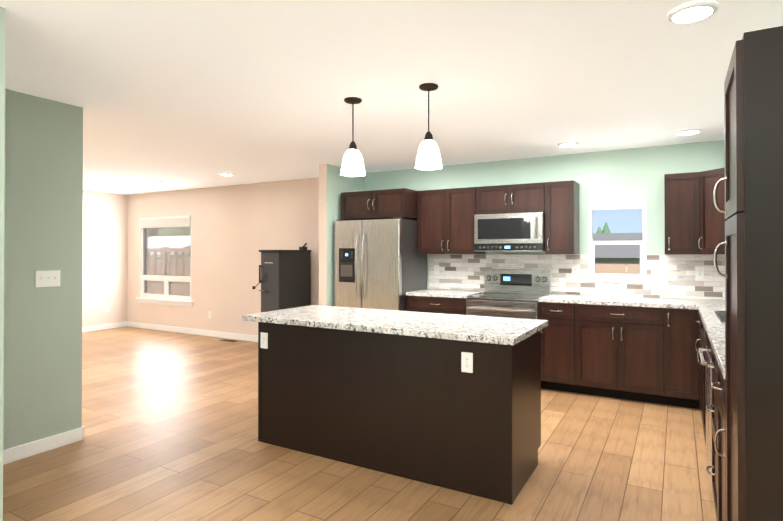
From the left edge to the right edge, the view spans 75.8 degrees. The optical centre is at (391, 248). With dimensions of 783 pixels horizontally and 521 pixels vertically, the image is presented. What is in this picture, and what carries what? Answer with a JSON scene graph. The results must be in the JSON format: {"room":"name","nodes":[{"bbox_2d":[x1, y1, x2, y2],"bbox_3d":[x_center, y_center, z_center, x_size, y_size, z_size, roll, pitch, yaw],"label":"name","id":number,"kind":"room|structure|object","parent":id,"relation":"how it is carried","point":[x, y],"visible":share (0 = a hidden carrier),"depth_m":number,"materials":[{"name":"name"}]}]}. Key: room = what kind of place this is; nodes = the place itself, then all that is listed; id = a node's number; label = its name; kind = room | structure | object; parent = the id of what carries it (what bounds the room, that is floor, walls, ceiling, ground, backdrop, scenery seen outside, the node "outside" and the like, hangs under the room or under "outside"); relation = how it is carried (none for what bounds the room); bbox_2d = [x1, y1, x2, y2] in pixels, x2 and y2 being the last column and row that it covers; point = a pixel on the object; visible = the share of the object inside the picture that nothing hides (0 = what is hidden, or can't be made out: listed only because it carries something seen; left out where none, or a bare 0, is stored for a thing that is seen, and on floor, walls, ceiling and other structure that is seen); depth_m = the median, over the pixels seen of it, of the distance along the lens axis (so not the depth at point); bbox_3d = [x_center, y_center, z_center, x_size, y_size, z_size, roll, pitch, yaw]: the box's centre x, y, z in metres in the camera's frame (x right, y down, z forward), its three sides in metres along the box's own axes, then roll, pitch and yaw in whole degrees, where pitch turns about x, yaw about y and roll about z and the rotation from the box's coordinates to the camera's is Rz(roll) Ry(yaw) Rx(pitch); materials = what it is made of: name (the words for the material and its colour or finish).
{"room":"kitchen","nodes":[
{"label":"kitchen","id":0,"kind":"room"},
{"bbox_2d":[0,6,5,520],"bbox_3d":[-3.277,0.163,0.855,1.390,2.470,3.915,0,0,30],"label":"wall","id":1,"kind":"structure","parent":0,"point":[2,104],"depth_m":2.21,"materials":[{"name":"green paint"}]},
{"bbox_2d":[3,89,82,449],"bbox_3d":[-2.607,0.180,3.321,0.120,2.470,1.035,0,0,30],"label":"wall","id":2,"kind":"structure","parent":0,"point":[43,231],"depth_m":3.50,"materials":[{"name":"green paint"}]},
{"bbox_2d":[3,426,83,464],"bbox_3d":[-2.541,1.367,3.291,0.015,0.095,1.033,0,0,30],"label":"baseboard","id":3,"kind":"structure","parent":2,"relation":"attached to","point":[20,452],"depth_m":3.49,"materials":[{"name":"white wood"}]},
{"bbox_2d":[35,270,60,287],"bbox_3d":[-2.409,0.210,3.532,0.016,0.115,0.162,0,0,30],"label":"switch plate","id":4,"kind":"object","parent":2,"relation":"attached to","point":[49,278],"visible":1,"depth_m":3.53,"materials":[{"name":"white plastic"}]},
{"bbox_2d":[82,190,127,326],"bbox_3d":[-7.147,0.196,5.746,0.150,2.470,8.600,0,0,30],"label":"wall","id":5,"kind":"structure","parent":0,"point":[105,252],"depth_m":9.07,"materials":[{"name":"beige paint"}]},
{"bbox_2d":[82,321,126,331],"bbox_3d":[-7.076,1.384,5.697,0.013,0.095,8.599,0,0,30],"label":"baseboard","id":6,"kind":"structure","parent":5,"relation":"attached to","point":[120,324],"depth_m":9.05,"materials":[{"name":"white wood"}]},
{"bbox_2d":[319,163,364,305],"bbox_3d":[-0.629,0.202,6.502,0.120,2.470,0.850,0,0,30],"label":"wall","id":7,"kind":"structure","parent":0,"point":[334,184],"depth_m":6.16,"materials":[{"name":"green paint"}]},
{"bbox_2d":[3,326,716,520],"bbox_3d":[-2.870,1.474,3.223,10.370,0.120,9.050,0,0,30],"label":"floor","id":8,"kind":"structure","parent":0,"point":[170,422],"depth_m":3.30,"materials":[{"name":"brown wood"}]},
{"bbox_2d":[219,339,237,341],"bbox_3d":[-2.550,1.442,7.889,0.320,0.007,0.110,0,0,30],"label":"floor vent","id":9,"kind":"object","parent":8,"relation":"in","point":[228,340],"visible":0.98,"depth_m":7.88,"materials":[{"name":"brown"}]},
{"bbox_2d":[252,243,310,311],"bbox_3d":[-1.493,0.675,6.901,0.364,1.528,0.847,0,0,30],"label":"safe","id":10,"kind":"object","parent":8,"relation":"on","point":[284,278],"visible":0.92,"depth_m":6.74,"materials":[{"name":"black metal"}]},
{"bbox_2d":[335,217,426,310],"bbox_3d":[-0.145,0.539,6.198,0.910,1.790,0.796,0,0,30],"label":"fridge","id":11,"kind":"object","parent":8,"relation":"on","point":[380,263],"visible":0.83,"depth_m":5.89,"materials":[{"name":"grey metal"}]},
{"bbox_2d":[254,321,540,504],"bbox_3d":[0.021,0.972,3.559,1.896,0.889,0.741,0,0,30],"label":"kitchen island","id":12,"kind":"object","parent":8,"relation":"on","point":[450,401],"depth_m":3.13,"materials":[{"name":"black wood"}]},
{"bbox_2d":[242,305,547,344],"bbox_3d":[-0.016,0.506,3.553,2.016,0.039,0.830,0,0,30],"label":"island countertop","id":13,"kind":"structure","parent":12,"relation":"on","point":[440,326],"depth_m":3.31,"materials":[{"name":"white stone"}]},
{"bbox_2d":[406,296,466,314],"bbox_3d":[0.645,0.988,5.898,0.744,0.888,0.627,0,0,30],"label":"base cabinet","id":14,"kind":"object","parent":8,"relation":"on","point":[444,305],"depth_m":5.62,"materials":[{"name":"black wood"}]},
{"bbox_2d":[406,289,483,297],"bbox_3d":[0.644,0.522,5.899,0.747,0.039,0.632,0,0,30],"label":"countertop","id":15,"kind":"structure","parent":14,"relation":"on","point":[446,293],"depth_m":5.76,"materials":[{"name":"white stone"}]},
{"bbox_2d":[466,269,550,319],"bbox_3d":[1.272,0.832,5.471,0.754,1.195,0.717,0,0,30],"label":"range","id":16,"kind":"object","parent":8,"relation":"on","point":[513,293],"visible":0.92,"depth_m":5.55,"materials":[{"name":"grey metal"}]},
{"bbox_2d":[539,302,581,393],"bbox_3d":[1.811,0.983,5.236,0.407,0.888,0.627,0,0,30],"label":"base cabinet","id":17,"kind":"object","parent":8,"relation":"on","point":[561,340],"depth_m":4.97,"materials":[{"name":"black wood"}]},
{"bbox_2d":[582,304,653,402],"bbox_3d":[2.269,0.982,4.977,0.877,0.888,0.627,0,0,30],"label":"base cabinet","id":18,"kind":"object","parent":8,"relation":"on","point":[618,341],"depth_m":4.71,"materials":[{"name":"black wood"}]},
{"bbox_2d":[654,308,689,407],"bbox_3d":[2.686,0.980,4.704,0.350,0.888,0.690,0,0,30],"label":"base cabinet","id":19,"kind":"object","parent":8,"relation":"on","point":[665,356],"depth_m":4.49,"materials":[{"name":"black wood"}]},
{"bbox_2d":[690,309,702,416],"bbox_3d":[2.823,0.976,4.067,0.690,0.888,0.488,0,0,30],"label":"base cabinet","id":20,"kind":"object","parent":8,"relation":"on","point":[696,322],"depth_m":4.39,"materials":[{"name":"black wood"}]},
{"bbox_2d":[539,294,696,309],"bbox_3d":[2.228,0.516,4.997,1.367,0.039,0.636,0,0,30],"label":"countertop","id":21,"kind":"structure","parent":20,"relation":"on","point":[552,298],"depth_m":4.81,"materials":[{"name":"white stone"}]},
{"bbox_2d":[702,324,709,473],"bbox_3d":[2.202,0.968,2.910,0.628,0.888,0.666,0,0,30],"label":"base cabinet","id":22,"kind":"object","parent":8,"relation":"on","point":[704,334],"depth_m":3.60,"materials":[{"name":"black wood"}]},
{"bbox_2d":[706,340,714,496],"bbox_3d":[1.910,0.964,2.395,0.628,0.888,0.520,0,0,30],"label":"base cabinet","id":23,"kind":"object","parent":8,"relation":"on","point":[710,354],"depth_m":2.81,"materials":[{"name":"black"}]},
{"bbox_2d":[714,356,725,520],"bbox_3d":[1.695,0.962,2.016,0.628,0.888,0.468,0,0,30],"label":"base cabinet","id":24,"kind":"object","parent":8,"relation":"on","point":[719,382],"depth_m":2.31,"materials":[{"name":"black wood"}]},
{"bbox_2d":[695,299,724,379],"bbox_3d":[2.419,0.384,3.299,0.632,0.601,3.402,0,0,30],"label":"countertop","id":25,"kind":"structure","parent":24,"relation":"on","point":[712,313],"depth_m":3.26,"materials":[{"name":"white stone"}]},
{"bbox_2d":[713,26,782,520],"bbox_3d":[1.446,0.366,1.623,0.670,2.075,0.460,0,0,30],"label":"pantry","id":26,"kind":"object","parent":8,"relation":"on","point":[753,139],"visible":1,"depth_m":1.55,"materials":[{"name":"black wood"}]},
{"bbox_2d":[0,0,782,194],"bbox_3d":[-2.870,-1.126,3.241,10.370,0.140,9.050,0,0,30],"label":"ceiling","id":27,"kind":"structure","parent":0,"point":[174,95],"depth_m":3.12,"materials":[{"name":"paint"}]},
{"bbox_2d":[219,173,233,175],"bbox_3d":[-2.267,-1.018,6.905,0.196,0.024,0.196,0,0,30],"label":"recessed light","id":28,"kind":"object","parent":27,"relation":"in","point":[227,174],"visible":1,"depth_m":6.86,"materials":[{"name":"white plastic"}]},
{"bbox_2d":[340,97,364,176],"bbox_3d":[-0.272,-0.787,3.551,0.158,0.532,0.158,0,0,30],"label":"pendant light","id":29,"kind":"object","parent":27,"relation":"hanging from","point":[352,164],"visible":1,"depth_m":3.51,"materials":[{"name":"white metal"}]},
{"bbox_2d":[415,83,441,169],"bbox_3d":[0.241,-0.789,3.260,0.158,0.532,0.158,0,0,30],"label":"pendant light","id":30,"kind":"object","parent":27,"relation":"hanging from","point":[428,156],"visible":1,"depth_m":3.21,"materials":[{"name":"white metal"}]},
{"bbox_2d":[558,141,578,146],"bbox_3d":[1.752,-1.031,4.992,0.196,0.024,0.196,0,0,30],"label":"recessed light","id":31,"kind":"object","parent":27,"relation":"in","point":[567,144],"visible":1,"depth_m":4.94,"materials":[{"name":"white"}]},
{"bbox_2d":[676,128,700,134],"bbox_3d":[2.643,-1.035,4.474,0.196,0.024,0.196,0,0,30],"label":"recessed light","id":32,"kind":"object","parent":27,"relation":"in","point":[688,131],"visible":1,"depth_m":4.43,"materials":[{"name":"white plastic"}]},
{"bbox_2d":[667,0,717,23],"bbox_3d":[1.345,-1.050,2.250,0.196,0.024,0.196,0,0,30],"label":"recessed light","id":33,"kind":"object","parent":27,"relation":"in","point":[696,10],"visible":1,"depth_m":2.22,"materials":[{"name":"white"}]},
{"bbox_2d":[127,140,723,335],"bbox_3d":[-0.673,0.206,7.102,10.070,2.470,0.150,0,0,30],"label":"wall","id":34,"kind":"structure","parent":0,"point":[235,229],"depth_m":7.53,"materials":[{"name":"beige paint"}]},
{"bbox_2d":[136,215,193,306],"bbox_3d":[-4.010,0.214,8.932,1.520,1.559,0.130,0,0,30],"label":"living room window","id":35,"kind":"structure","parent":34,"relation":"in","point":[165,260],"depth_m":8.95,"materials":[{"name":"white"}]},
{"bbox_2d":[127,321,257,341],"bbox_3d":[-2.706,1.400,8.151,5.130,0.095,0.015,0,0,30],"label":"baseboard","id":36,"kind":"structure","parent":34,"relation":"attached to","point":[236,336],"depth_m":8.49,"materials":[{"name":"white wood"}]},
{"bbox_2d":[341,190,376,219],"bbox_3d":[-0.256,-0.531,6.414,0.511,0.334,0.637,0,0,30],"label":"upper cabinet","id":37,"kind":"object","parent":34,"relation":"attached to","point":[360,205],"depth_m":6.14,"materials":[{"name":"brown wood"}]},
{"bbox_2d":[377,188,416,219],"bbox_3d":[0.091,-0.532,6.217,0.512,0.334,0.637,0,0,30],"label":"upper cabinet","id":38,"kind":"object","parent":34,"relation":"attached to","point":[402,202],"depth_m":5.92,"materials":[{"name":"brown wood"}]},
{"bbox_2d":[417,189,448,253],"bbox_3d":[0.579,-0.319,6.111,0.429,0.762,0.337,0,0,30],"label":"upper cabinet","id":39,"kind":"object","parent":34,"relation":"attached to","point":[432,205],"depth_m":5.98,"materials":[{"name":"brown wood"}]},
{"bbox_2d":[449,187,485,253],"bbox_3d":[0.853,-0.320,5.955,0.429,0.762,0.337,0,0,30],"label":"upper cabinet","id":40,"kind":"object","parent":34,"relation":"attached to","point":[462,201],"depth_m":5.79,"materials":[{"name":"brown wood"}]},
{"bbox_2d":[477,184,516,213],"bbox_3d":[1.231,-0.546,5.742,0.439,0.314,0.337,0,0,30],"label":"upper cabinet","id":41,"kind":"object","parent":34,"relation":"attached to","point":[498,199],"depth_m":5.59,"materials":[{"name":"brown wood"}]},
{"bbox_2d":[474,212,544,251],"bbox_3d":[1.338,-0.177,5.598,0.755,0.415,0.459,0,0,30],"label":"microwave","id":42,"kind":"object","parent":41,"relation":"attached to","point":[502,232],"visible":1,"depth_m":5.43,"materials":[{"name":"grey metal"}]},
{"bbox_2d":[517,182,544,212],"bbox_3d":[1.514,-0.547,5.582,0.439,0.314,0.337,0,0,30],"label":"upper cabinet","id":43,"kind":"object","parent":34,"relation":"attached to","point":[530,196],"depth_m":5.41,"materials":[{"name":"brown wood"}]},
{"bbox_2d":[545,180,579,253],"bbox_3d":[1.833,-0.324,5.399,0.295,0.762,0.337,0,0,30],"label":"upper cabinet","id":44,"kind":"object","parent":34,"relation":"attached to","point":[561,197],"depth_m":5.26,"materials":[{"name":"brown wood"}]},
{"bbox_2d":[429,254,724,299],"bbox_3d":[2.004,0.278,5.489,3.518,0.438,0.008,0,0,30],"label":"backsplash","id":45,"kind":"structure","parent":34,"relation":"attached to","point":[671,275],"depth_m":5.41,"materials":[{"name":"tile"}]},
{"bbox_2d":[434,265,438,274],"bbox_3d":[0.565,0.265,6.295,0.070,0.115,0.009,0,0,30],"label":"outlet","id":46,"kind":"object","parent":45,"relation":"attached to","point":[436,269],"visible":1,"depth_m":6.29,"materials":[{"name":"white plastic"}]},
{"bbox_2d":[572,266,577,276],"bbox_3d":[2.000,0.250,5.480,0.070,0.115,0.009,0,0,30],"label":"outlet","id":47,"kind":"object","parent":45,"relation":"attached to","point":[574,271],"visible":1,"depth_m":5.48,"materials":[{"name":"white plastic"}]},
{"bbox_2d":[696,267,703,278],"bbox_3d":[3.009,0.236,4.908,0.070,0.115,0.009,0,0,30],"label":"outlet","id":48,"kind":"object","parent":45,"relation":"attached to","point":[699,272],"visible":1,"depth_m":4.91,"materials":[{"name":"white plastic"}]},
{"bbox_2d":[586,200,648,282],"bbox_3d":[2.379,-0.070,5.310,0.596,0.850,0.105,0,0,30],"label":"kitchen window","id":49,"kind":"structure","parent":34,"relation":"in","point":[593,276],"depth_m":5.30,"materials":[{"name":"white"}]},
{"bbox_2d":[664,173,688,253],"bbox_3d":[2.812,-0.328,4.832,0.328,0.762,0.357,0,0,30],"label":"upper cabinet","id":50,"kind":"object","parent":34,"relation":"attached to","point":[676,186],"depth_m":4.73,"materials":[{"name":"brown wood"}]},
{"bbox_2d":[689,168,727,253],"bbox_3d":[3.093,-0.330,4.523,0.663,0.762,0.617,0,0,30],"label":"upper cabinet","id":51,"kind":"object","parent":34,"relation":"attached to","point":[695,219],"depth_m":4.58,"materials":[{"name":"brown wood"}]},
{"label":"outside","id":52,"kind":"structure","parent":0,"visible":0},
{"bbox_3d":[26.099,2.496,106.885,220.000,0.150,199.840,0,0,30],"label":"ground","id":53,"kind":"structure","parent":52,"visible":0},
{"bbox_2d":[597,222,610,232],"bbox_3d":[18.433,-5.046,104.575,75.058,14.904,166.210,0,-1,43],"label":"trees","id":54,"kind":"object","parent":53,"relation":"on","point":[599,230],"depth_m":135.39,"materials":[{"name":"green plant"}]},
{"bbox_2d":[595,264,639,273],"bbox_3d":[-7.601,1.130,20.182,83.000,1.400,0.070,0,0,30],"label":"fence","id":55,"kind":"object","parent":53,"relation":"on","point":[604,268],"depth_m":12.60,"materials":[{"name":"brown"}]},
{"bbox_2d":[593,233,642,271],"bbox_3d":[9.810,0.600,19.460,8.800,2.450,6.800,0,0,30],"label":"house","id":56,"kind":"structure","parent":53,"relation":"on","point":[610,255],"depth_m":17.70,"materials":[{"name":"grey"}]}
]}

